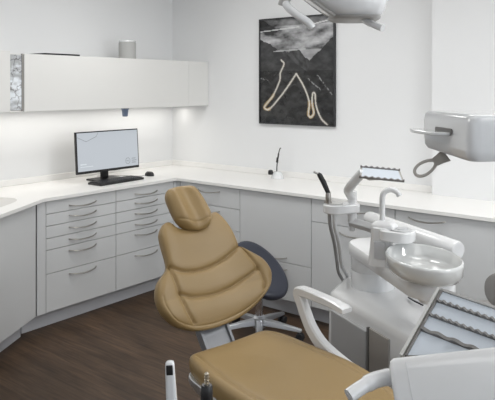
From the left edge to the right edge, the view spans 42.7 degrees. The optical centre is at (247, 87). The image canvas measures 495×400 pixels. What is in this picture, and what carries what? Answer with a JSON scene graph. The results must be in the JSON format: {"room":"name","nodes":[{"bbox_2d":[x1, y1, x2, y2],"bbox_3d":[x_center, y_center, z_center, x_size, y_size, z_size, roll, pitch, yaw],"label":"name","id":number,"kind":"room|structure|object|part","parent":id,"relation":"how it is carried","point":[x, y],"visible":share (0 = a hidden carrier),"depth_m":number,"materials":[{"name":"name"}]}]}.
{"room":"dental clinic","nodes":[
{"label":"dental clinic","id":0,"kind":"room"},
{"bbox_2d":[0,0,171,180],"bbox_3d":[-2.497,0.228,3.752,0.100,2.720,5.600,0,0,39],"label":"wall","id":1,"kind":"structure","parent":0,"point":[36,143],"depth_m":5.04,"materials":[{"name":"paint"}]},
{"bbox_2d":[0,51,9,112],"bbox_3d":[-1.985,-0.032,3.939,0.464,0.407,0.834,0,0,39],"label":"upper cabinet","id":2,"kind":"object","parent":1,"relation":"attached to","point":[4,55],"visible":1,"depth_m":4.08,"materials":[{"name":"paint"}]},
{"bbox_2d":[10,53,22,110],"bbox_3d":[-1.696,-0.031,4.308,0.450,0.382,0.096,0,0,39],"label":"upper cabinet","id":3,"kind":"object","parent":1,"relation":"attached to","point":[16,60],"visible":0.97,"depth_m":4.18,"materials":[{"name":"paint"}]},
{"bbox_3d":[-1.499,-0.031,4.208,0.018,0.382,0.005,0,0,39],"label":"trim","id":4,"kind":"part","parent":3,"relation":"part of","materials":[{"name":"grey metal"}]},
{"bbox_2d":[10,54,188,111],"bbox_3d":[-1.170,-0.025,4.951,0.460,0.394,1.563,0,0,39],"label":"upper cabinet","id":5,"kind":"object","parent":1,"relation":"attached to","point":[50,82],"visible":0.96,"depth_m":4.69,"materials":[{"name":"paint"}]},
{"bbox_2d":[34,53,79,55],"bbox_3d":[-1.405,-0.231,4.612,0.200,0.018,0.300,0,0,39],"label":"flat box","id":6,"kind":"object","parent":5,"relation":"on","point":[34,53],"visible":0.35,"depth_m":4.52,"materials":[{"name":"black plastic"}]},
{"bbox_2d":[121,108,128,116],"bbox_3d":[-0.966,0.196,4.997,0.068,0.072,0.068,0,0,39],"label":"cup","id":7,"kind":"object","parent":5,"relation":"attached to","point":[124,110],"visible":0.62,"depth_m":4.97,"materials":[{"name":"blue plastic"}]},
{"bbox_2d":[119,40,135,58],"bbox_3d":[-0.976,-0.302,5.144,0.140,0.160,0.140,0,0,39],"label":"speaker","id":8,"kind":"object","parent":5,"relation":"on","point":[127,48],"visible":0.81,"depth_m":5.08},
{"bbox_2d":[189,61,207,105],"bbox_3d":[-0.601,-0.030,5.659,0.457,0.384,0.249,0,0,39],"label":"upper cabinet","id":9,"kind":"object","parent":1,"relation":"attached to","point":[198,71],"visible":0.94,"depth_m":5.51,"materials":[{"name":"laminate"}]},
{"bbox_2d":[0,289,328,399],"bbox_3d":[-0.023,1.628,1.756,6.460,0.080,5.800,0,0,39],"label":"floor","id":10,"kind":"structure","parent":0,"point":[120,350],"depth_m":3.75,"materials":[{"name":"brown wood"}]},
{"bbox_2d":[0,205,35,351],"bbox_3d":[-1.645,1.164,3.481,0.400,0.848,1.213,0,0,9],"label":"base cabinet","id":11,"kind":"object","parent":10,"relation":"on","point":[18,229],"visible":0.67,"depth_m":3.84,"materials":[{"name":"grey laminate"}]},
{"bbox_2d":[0,160,494,221],"bbox_3d":[-0.382,0.774,3.523,3.480,0.200,3.300,0,0,39],"label":"countertop","id":12,"kind":"structure","parent":11,"relation":"on","point":[19,194],"depth_m":4.54,"materials":[{"name":"white stone"}]},
{"bbox_2d":[0,198,16,206],"bbox_3d":[-1.669,0.797,3.855,0.416,0.153,0.576,0,0,8],"label":"basin","id":13,"kind":"object","parent":12,"relation":"in","point":[4,202],"depth_m":3.96,"materials":[{"name":"white ceramic"}]},
{"bbox_2d":[74,128,138,180],"bbox_3d":[-1.107,0.527,4.926,0.170,0.384,0.600,0,0,39],"label":"computer monitor","id":14,"kind":"object","parent":12,"relation":"on","point":[105,151],"visible":0.84,"depth_m":4.88,"materials":[{"name":"black plastic"}]},
{"bbox_2d":[88,175,143,185],"bbox_3d":[-0.992,0.708,4.806,0.150,0.022,0.440,0,0,36],"label":"keyboard","id":15,"kind":"object","parent":12,"relation":"on","point":[104,182],"visible":1,"depth_m":4.74,"materials":[{"name":"black plastic"}]},
{"bbox_2d":[145,171,153,175],"bbox_3d":[-0.797,0.702,5.143,0.062,0.034,0.104,0,0,-41],"label":"computer mouse","id":16,"kind":"object","parent":12,"relation":"on","point":[148,173],"visible":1,"depth_m":5.11,"materials":[{"name":"black plastic"}]},
{"bbox_2d":[268,148,283,178],"bbox_3d":[0.230,0.597,4.990,0.123,0.244,0.094,0,0,39],"label":"stand","id":17,"kind":"object","parent":12,"relation":"on","point":[276,174],"visible":1,"depth_m":4.97,"materials":[{"name":"white"}]},
{"bbox_2d":[21,316,37,333],"bbox_3d":[-1.421,1.530,4.127,0.015,0.117,0.124,0,0,39],"label":"strip","id":18,"kind":"object","parent":10,"relation":"on","point":[31,325],"visible":0.43,"depth_m":4.12,"materials":[{"name":"grey laminate"}]},
{"bbox_2d":[36,190,115,327],"bbox_3d":[-1.353,1.164,4.479,0.599,0.848,0.644,0,0,39],"label":"base cabinet","id":19,"kind":"object","parent":10,"relation":"on","point":[80,230],"depth_m":4.30,"materials":[{"name":"grey laminate"}]},
{"bbox_3d":[-1.339,1.105,4.096,0.022,0.731,0.065,0,0,39],"label":"filler panel","id":20,"kind":"part","parent":19,"relation":"part of","materials":[{"name":"white laminate"}]},
{"bbox_3d":[-1.137,1.345,4.348,0.020,0.247,0.573,0,0,39],"label":"drawer","id":21,"kind":"part","parent":19,"relation":"part of","materials":[{"name":"paint"}]},
{"bbox_3d":[-1.137,1.142,4.348,0.020,0.152,0.573,0,0,39],"label":"drawer","id":22,"kind":"part","parent":19,"relation":"part of","materials":[{"name":"paint"}]},
{"bbox_3d":[-1.137,1.026,4.348,0.020,0.072,0.573,0,0,39],"label":"drawer","id":23,"kind":"part","parent":19,"relation":"part of","materials":[{"name":"paint"}]},
{"bbox_3d":[-1.137,0.948,4.348,0.020,0.076,0.573,0,0,39],"label":"drawer","id":24,"kind":"part","parent":19,"relation":"part of","materials":[{"name":"paint"}]},
{"bbox_3d":[-1.137,0.869,4.348,0.020,0.075,0.573,0,0,39],"label":"drawer","id":25,"kind":"part","parent":19,"relation":"part of","materials":[{"name":"laminate"}]},
{"bbox_3d":[-1.137,0.786,4.348,0.020,0.082,0.573,0,0,39],"label":"drawer","id":26,"kind":"part","parent":19,"relation":"part of","materials":[{"name":"laminate"}]},
{"bbox_3d":[-1.116,1.258,4.330,0.044,0.020,0.232,0,0,39],"label":"handle","id":27,"kind":"part","parent":19,"relation":"part of","materials":[{"name":"silver metal"}]},
{"bbox_3d":[-1.116,1.103,4.330,0.044,0.020,0.232,0,0,39],"label":"handle","id":28,"kind":"part","parent":19,"relation":"part of","materials":[{"name":"silver metal"}]},
{"bbox_3d":[-1.116,1.026,4.330,0.044,0.020,0.232,0,0,39],"label":"handle","id":29,"kind":"part","parent":19,"relation":"part of","materials":[{"name":"silver metal"}]},
{"bbox_3d":[-1.116,0.947,4.330,0.044,0.020,0.232,0,0,39],"label":"handle","id":30,"kind":"part","parent":19,"relation":"part of","materials":[{"name":"silver metal"}]},
{"bbox_3d":[-1.116,0.868,4.330,0.044,0.020,0.232,0,0,39],"label":"handle","id":31,"kind":"part","parent":19,"relation":"part of","materials":[{"name":"silver metal"}]},
{"bbox_3d":[-1.116,0.799,4.330,0.044,0.020,0.232,0,0,39],"label":"handle","id":32,"kind":"part","parent":19,"relation":"part of","materials":[{"name":"silver metal"}]},
{"bbox_2d":[108,181,172,304],"bbox_3d":[-0.970,1.164,4.954,0.599,0.848,0.577,0,0,39],"label":"base cabinet","id":33,"kind":"object","parent":10,"relation":"on","point":[141,212],"visible":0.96,"depth_m":4.75,"materials":[{"name":"grey"}]},
{"bbox_3d":[-0.774,1.345,4.796,0.020,0.247,0.573,0,0,39],"label":"drawer","id":34,"kind":"part","parent":33,"relation":"part of","materials":[{"name":"laminate"}]},
{"bbox_3d":[-0.774,0.869,4.796,0.020,0.075,0.573,0,0,39],"label":"drawer","id":35,"kind":"part","parent":33,"relation":"part of","materials":[{"name":"laminate"}]},
{"bbox_3d":[-0.774,0.948,4.796,0.020,0.076,0.573,0,0,39],"label":"drawer","id":36,"kind":"part","parent":33,"relation":"part of","materials":[{"name":"laminate"}]},
{"bbox_3d":[-0.774,1.142,4.796,0.020,0.152,0.573,0,0,39],"label":"drawer","id":37,"kind":"part","parent":33,"relation":"part of","materials":[{"name":"laminate"}]},
{"bbox_3d":[-0.774,1.026,4.796,0.020,0.072,0.573,0,0,39],"label":"drawer","id":38,"kind":"part","parent":33,"relation":"part of","materials":[{"name":"laminate"}]},
{"bbox_3d":[-0.774,0.786,4.796,0.020,0.082,0.573,0,0,39],"label":"drawer","id":39,"kind":"part","parent":33,"relation":"part of","materials":[{"name":"paint"}]},
{"bbox_3d":[-0.753,1.258,4.779,0.044,0.020,0.232,0,0,39],"label":"handle","id":40,"kind":"part","parent":33,"relation":"part of","materials":[{"name":"silver metal"}]},
{"bbox_3d":[-0.753,1.103,4.779,0.044,0.020,0.232,0,0,39],"label":"handle","id":41,"kind":"part","parent":33,"relation":"part of","materials":[{"name":"silver metal"}]},
{"bbox_3d":[-0.753,0.947,4.779,0.044,0.020,0.232,0,0,39],"label":"handle","id":42,"kind":"part","parent":33,"relation":"part of","materials":[{"name":"silver metal"}]},
{"bbox_2d":[172,181,239,242],"bbox_3d":[-0.156,1.164,5.044,0.677,0.848,0.599,0,0,39],"label":"base cabinet","id":43,"kind":"object","parent":10,"relation":"on","point":[225,201],"depth_m":4.73,"materials":[{"name":"grey laminate"}]},
{"bbox_3d":[-0.562,1.105,5.030,0.063,0.731,0.049,0,0,39],"label":"filler panel","id":44,"kind":"part","parent":43,"relation":"part of","materials":[{"name":"white laminate"}]},
{"bbox_3d":[-0.288,0.821,4.828,0.608,0.151,0.020,0,0,39],"label":"drawer","id":45,"kind":"part","parent":43,"relation":"part of","materials":[{"name":"laminate"}]},
{"bbox_3d":[-0.288,0.979,4.828,0.608,0.157,0.020,0,0,39],"label":"drawer","id":46,"kind":"part","parent":43,"relation":"part of","materials":[{"name":"laminate"}]},
{"bbox_3d":[-0.288,1.139,4.828,0.608,0.155,0.020,0,0,39],"label":"drawer","id":47,"kind":"part","parent":43,"relation":"part of","materials":[{"name":"laminate"}]},
{"bbox_2d":[229,241,304,340],"bbox_3d":[0.096,1.298,4.034,0.544,0.581,0.571,0,0,19],"label":"stool","id":48,"kind":"object","parent":10,"relation":"on","point":[278,288],"visible":0.46,"depth_m":4.02,"materials":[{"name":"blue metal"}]},
{"bbox_3d":[-0.069,1.502,3.997,0.260,0.057,0.054,0,0,-17],"label":"leg","id":49,"kind":"part","parent":48,"relation":"part of","materials":[{"name":"silver metal"}]},
{"bbox_3d":[-0.012,1.502,4.164,0.054,0.057,0.260,0,0,-35],"label":"leg","id":50,"kind":"part","parent":48,"relation":"part of","materials":[{"name":"silver metal"}]},
{"bbox_3d":[0.072,1.502,3.892,0.054,0.057,0.260,0,0,1],"label":"leg","id":51,"kind":"part","parent":48,"relation":"part of","materials":[{"name":"silver metal"}]},
{"bbox_3d":[0.080,1.163,4.039,0.355,0.313,0.368,0,0,19],"label":"seat","id":52,"kind":"part","parent":48,"relation":"part of","materials":[{"name":"leather"}]},
{"bbox_3d":[0.165,1.502,4.162,0.054,0.057,0.260,0,0,37],"label":"leg","id":53,"kind":"part","parent":48,"relation":"part of","materials":[{"name":"silver metal"}]},
{"bbox_3d":[0.216,1.502,3.993,0.260,0.057,0.054,0,0,19],"label":"leg","id":54,"kind":"part","parent":48,"relation":"part of","materials":[{"name":"silver metal"}]},
{"bbox_2d":[154,185,393,399],"bbox_3d":[0.231,1.031,2.371,0.636,1.114,1.768,0,0,-36],"label":"dental chair","id":55,"kind":"object","parent":10,"relation":"on","point":[208,281],"visible":0.97,"depth_m":2.74,"materials":[{"name":"brown leather"}]},
{"bbox_3d":[-0.173,0.840,2.938,0.621,0.459,0.283,0,0,-36],"label":"backrest","id":56,"kind":"part","parent":55,"relation":"part of","materials":[{"name":"beige leather"}]},
{"bbox_3d":[-0.081,1.071,2.756,0.140,0.331,0.468,0,0,-36],"label":"hinge plate","id":57,"kind":"part","parent":55,"relation":"part of","materials":[{"name":"grey metal"}]},
{"bbox_3d":[0.315,1.121,2.192,0.543,0.106,1.380,0,0,-36],"label":"seat","id":58,"kind":"part","parent":55,"relation":"part of","materials":[{"name":"beige leather"}]},
{"bbox_3d":[0.333,1.018,2.647,0.056,0.292,0.410,0,0,-36],"label":"armrest","id":59,"kind":"part","parent":55,"relation":"part of","materials":[{"name":"white plastic"}]},
{"bbox_2d":[240,189,317,319],"bbox_3d":[0.349,1.164,4.636,0.620,0.848,0.599,0,0,39],"label":"base cabinet","id":60,"kind":"object","parent":10,"relation":"on","point":[281,224],"visible":0.28,"depth_m":4.39,"materials":[{"name":"grey"}]},
{"bbox_3d":[0.192,0.978,4.441,0.616,0.465,0.020,0,0,39],"label":"door","id":61,"kind":"part","parent":60,"relation":"part of","materials":[{"name":"paint"}]},
{"bbox_3d":[0.192,1.341,4.441,0.616,0.255,0.020,0,0,39],"label":"drawer","id":62,"kind":"part","parent":60,"relation":"part of","materials":[{"name":"laminate"}]},
{"bbox_2d":[312,198,394,322],"bbox_3d":[0.826,1.164,4.251,0.607,0.848,0.599,0,0,39],"label":"base cabinet","id":63,"kind":"object","parent":10,"relation":"on","point":[325,278],"visible":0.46,"depth_m":4.16,"materials":[{"name":"grey laminate"}]},
{"bbox_3d":[0.669,1.185,4.056,0.603,0.569,0.020,0,0,39],"label":"door","id":64,"kind":"part","parent":63,"relation":"part of","materials":[{"name":"paint"}]},
{"bbox_3d":[0.669,0.821,4.056,0.603,0.151,0.020,0,0,39],"label":"drawer","id":65,"kind":"part","parent":63,"relation":"part of","materials":[{"name":"laminate"}]},
{"bbox_3d":[0.673,0.948,4.019,0.232,0.020,0.044,0,0,39],"label":"handle","id":66,"kind":"part","parent":63,"relation":"part of","materials":[{"name":"silver metal"}]},
{"bbox_2d":[329,187,463,388],"bbox_3d":[0.701,1.006,2.903,0.471,1.123,1.152,0,0,-15],"label":"dental spittoon unit","id":67,"kind":"object","parent":10,"relation":"on","point":[392,280],"visible":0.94,"depth_m":2.80,"materials":[{"name":"white plastic"}]},
{"bbox_2d":[313,169,372,280],"bbox_3d":[0.507,0.706,3.076,0.309,0.693,0.622,0,0,15],"label":"suction hose holder","id":68,"kind":"object","parent":67,"relation":"on","point":[351,207],"visible":0.89,"depth_m":2.90,"materials":[{"name":"white plastic"}]},
{"bbox_3d":[0.350,0.442,2.909,0.062,0.101,0.025,0,0,4],"label":"suction handle","id":69,"kind":"part","parent":68,"relation":"part of","materials":[{"name":"black rubber"}]},
{"bbox_3d":[0.484,0.550,2.925,0.042,0.145,0.042,0,0,39],"label":"post","id":70,"kind":"part","parent":68,"relation":"part of","materials":[{"name":"white plastic"}]},
{"bbox_2d":[344,169,372,199],"bbox_3d":[0.513,0.444,2.827,0.209,0.169,0.135,0,0,39],"label":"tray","id":71,"kind":"object","parent":68,"relation":"on","point":[351,194],"depth_m":2.81,"materials":[{"name":"grey plastic"}]},
{"bbox_3d":[0.535,0.635,2.883,0.157,0.068,0.041,0,0,35],"label":"swing arm","id":72,"kind":"part","parent":68,"relation":"part of","materials":[{"name":"grey plastic"}]},
{"bbox_2d":[359,165,404,181],"bbox_3d":[0.581,0.374,2.740,0.190,0.054,0.141,0,0,13],"label":"tray","id":73,"kind":"object","parent":68,"relation":"attached to","point":[375,173],"visible":1,"depth_m":2.74,"materials":[{"name":"grey metal"}]},
{"bbox_3d":[0.488,1.318,2.969,0.048,0.460,0.300,0,0,-23],"label":"panel","id":74,"kind":"part","parent":67,"relation":"part of","materials":[{"name":"grey plastic"}]},
{"bbox_3d":[0.585,1.308,2.751,0.042,0.480,0.143,0,0,-23],"label":"inset door","id":75,"kind":"part","parent":67,"relation":"part of","materials":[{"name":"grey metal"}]},
{"bbox_2d":[371,219,397,229],"bbox_3d":[0.611,0.609,2.825,0.110,0.030,0.072,0,0,33],"label":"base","id":76,"kind":"object","parent":67,"relation":"on","point":[381,224],"depth_m":2.80,"materials":[{"name":"white plastic"}]},
{"bbox_2d":[379,187,401,220],"bbox_3d":[0.638,0.539,2.824,0.098,0.188,0.025,0,0,10],"label":"tap","id":77,"kind":"object","parent":67,"relation":"on","point":[383,193],"depth_m":2.82,"materials":[{"name":"white plastic"}]},
{"bbox_3d":[0.660,0.651,2.789,0.152,0.046,0.123,0,0,39],"label":"filler plate","id":78,"kind":"part","parent":67,"relation":"part of","materials":[{"name":"white plastic"}]},
{"bbox_2d":[392,227,412,232],"bbox_3d":[0.678,0.625,2.778,0.083,0.005,0.090,0,0,33],"label":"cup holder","id":79,"kind":"object","parent":67,"relation":"on","point":[394,229],"depth_m":2.75,"materials":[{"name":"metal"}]},
{"bbox_3d":[0.772,0.700,3.028,0.604,0.102,0.326,0,0,39],"label":"support arm","id":80,"kind":"part","parent":67,"relation":"part of","materials":[{"name":"white plastic"}]},
{"bbox_2d":[385,243,463,286],"bbox_3d":[0.723,0.739,2.603,0.360,0.093,0.362,0,0,39],"label":"bowl","id":81,"kind":"object","parent":67,"relation":"on","point":[414,265],"depth_m":2.61,"materials":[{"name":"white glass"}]},
{"bbox_2d":[344,347,494,399],"bbox_3d":[0.331,1.041,1.288,1.042,1.094,0.320,0,0,10],"label":"dental instrument tray unit","id":82,"kind":"object","parent":10,"relation":"on","point":[466,374],"visible":1,"depth_m":1.27,"materials":[{"name":"white plastic"}]},
{"bbox_2d":[165,360,176,399],"bbox_3d":[-0.154,0.639,1.299,0.030,0.155,0.022,0,0,0],"label":"syringe handpiece","id":83,"kind":"object","parent":82,"relation":"on","point":[170,377],"visible":1,"depth_m":1.29,"materials":[{"name":"white plastic"}]},
{"bbox_2d":[201,372,212,399],"bbox_3d":[-0.084,0.651,1.304,0.027,0.130,0.027,0,0,39],"label":"turbine handpiece","id":84,"kind":"object","parent":82,"relation":"on","point":[206,387],"visible":1,"depth_m":1.30,"materials":[{"name":"black plastic"}]},
{"bbox_3d":[0.268,0.621,1.323,0.141,0.052,0.041,0,0,-18],"label":"grab handle","id":85,"kind":"part","parent":82,"relation":"part of","materials":[{"name":"white plastic"}]},
{"bbox_2d":[399,287,494,356],"bbox_3d":[0.517,0.547,1.364,0.318,0.131,0.196,0,0,39],"label":"tray","id":86,"kind":"object","parent":82,"relation":"attached to","point":[450,321],"visible":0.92,"depth_m":1.42,"materials":[{"name":"grey metal"}]},
{"bbox_3d":[0.400,0.539,1.459,0.009,0.116,0.197,0,0,42],"label":"rail","id":87,"kind":"part","parent":86,"relation":"part of","materials":[{"name":"grey plastic"}]},
{"bbox_3d":[0.407,0.539,1.451,0.005,0.108,0.188,0,0,42],"label":"rail","id":88,"kind":"part","parent":86,"relation":"part of","materials":[{"name":"grey plastic"}]},
{"bbox_2d":[395,209,494,299],"bbox_3d":[1.400,1.164,3.750,0.915,0.848,0.539,0,0,39],"label":"base cabinet","id":89,"kind":"object","parent":10,"relation":"on","point":[477,237],"visible":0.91,"depth_m":3.57,"materials":[{"name":"grey"}]},
{"bbox_3d":[1.044,0.787,3.719,0.232,0.020,0.044,0,0,39],"label":"handle","id":90,"kind":"part","parent":89,"relation":"part of","materials":[{"name":"silver metal"}]},
{"bbox_2d":[479,273,494,305],"bbox_3d":[1.316,1.203,2.988,0.544,0.770,0.571,0,0,39],"label":"stool","id":91,"kind":"object","parent":10,"relation":"on","point":[489,286],"visible":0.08,"depth_m":2.93,"materials":[{"name":"silver metal"}]},
{"bbox_3d":[1.298,0.938,2.893,0.381,0.240,0.137,0,0,0],"label":"backrest","id":92,"kind":"part","parent":91,"relation":"part of","materials":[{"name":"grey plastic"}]},
{"bbox_2d":[172,0,431,185],"bbox_3d":[1.728,0.228,4.005,6.360,2.720,0.100,0,0,39],"label":"wall","id":93,"kind":"structure","parent":0,"point":[384,78],"depth_m":4.90,"materials":[{"name":"paint"}]},
{"bbox_2d":[259,14,335,126],"bbox_3d":[0.382,-0.129,5.010,0.721,0.858,0.025,0,0,39],"label":"framed picture","id":94,"kind":"object","parent":93,"relation":"attached to","point":[297,63],"visible":0.99,"depth_m":4.99,"materials":[{"name":"black paper"}]},
{"bbox_2d":[432,0,494,200],"bbox_3d":[2.703,0.228,3.103,3.710,2.720,0.080,0,0,39],"label":"wall column","id":95,"kind":"structure","parent":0,"point":[463,31],"depth_m":4.10,"materials":[{"name":"paint"}]},
{"bbox_3d":[-0.023,-1.172,1.756,6.460,0.080,5.800,0,0,39],"label":"ceiling","id":96,"kind":"structure","parent":0,"visible":0},
{"bbox_2d":[278,0,386,31],"bbox_3d":[0.347,-0.667,2.311,0.336,0.948,0.444,0,0,37],"label":"light","id":97,"kind":"object","parent":96,"relation":"hanging from","point":[367,12],"visible":1,"depth_m":2.20,"materials":[{"name":"white plastic"}]},
{"bbox_3d":[0.175,-0.250,2.193,0.121,0.109,0.040,0,0,23],"label":"grab handle","id":98,"kind":"part","parent":97,"relation":"part of","materials":[{"name":"white plastic"}]},
{"bbox_3d":[0.229,-0.302,2.213,0.159,0.118,0.021,0,0,0],"label":"edge trim","id":99,"kind":"part","parent":97,"relation":"part of","materials":[{"name":"grey plastic"}]},
{"bbox_3d":[0.430,-0.237,2.253,0.027,0.088,0.135,0,0,-39],"label":"grab handle","id":100,"kind":"part","parent":97,"relation":"part of","materials":[{"name":"white plastic"}]},
{"bbox_2d":[410,110,494,177],"bbox_3d":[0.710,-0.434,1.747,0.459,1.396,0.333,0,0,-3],"label":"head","id":101,"kind":"object","parent":96,"relation":"hanging from","point":[466,135],"visible":1,"depth_m":1.67},
{"bbox_3d":[0.508,0.127,1.799,0.058,0.010,0.205,0,0,-6],"label":"lever","id":102,"kind":"part","parent":101,"relation":"part of","materials":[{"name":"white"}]},
{"bbox_3d":[0.539,0.224,1.855,0.105,0.080,0.050,0,0,13],"label":"loop handle","id":103,"kind":"part","parent":101,"relation":"part of","materials":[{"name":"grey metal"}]}
]}

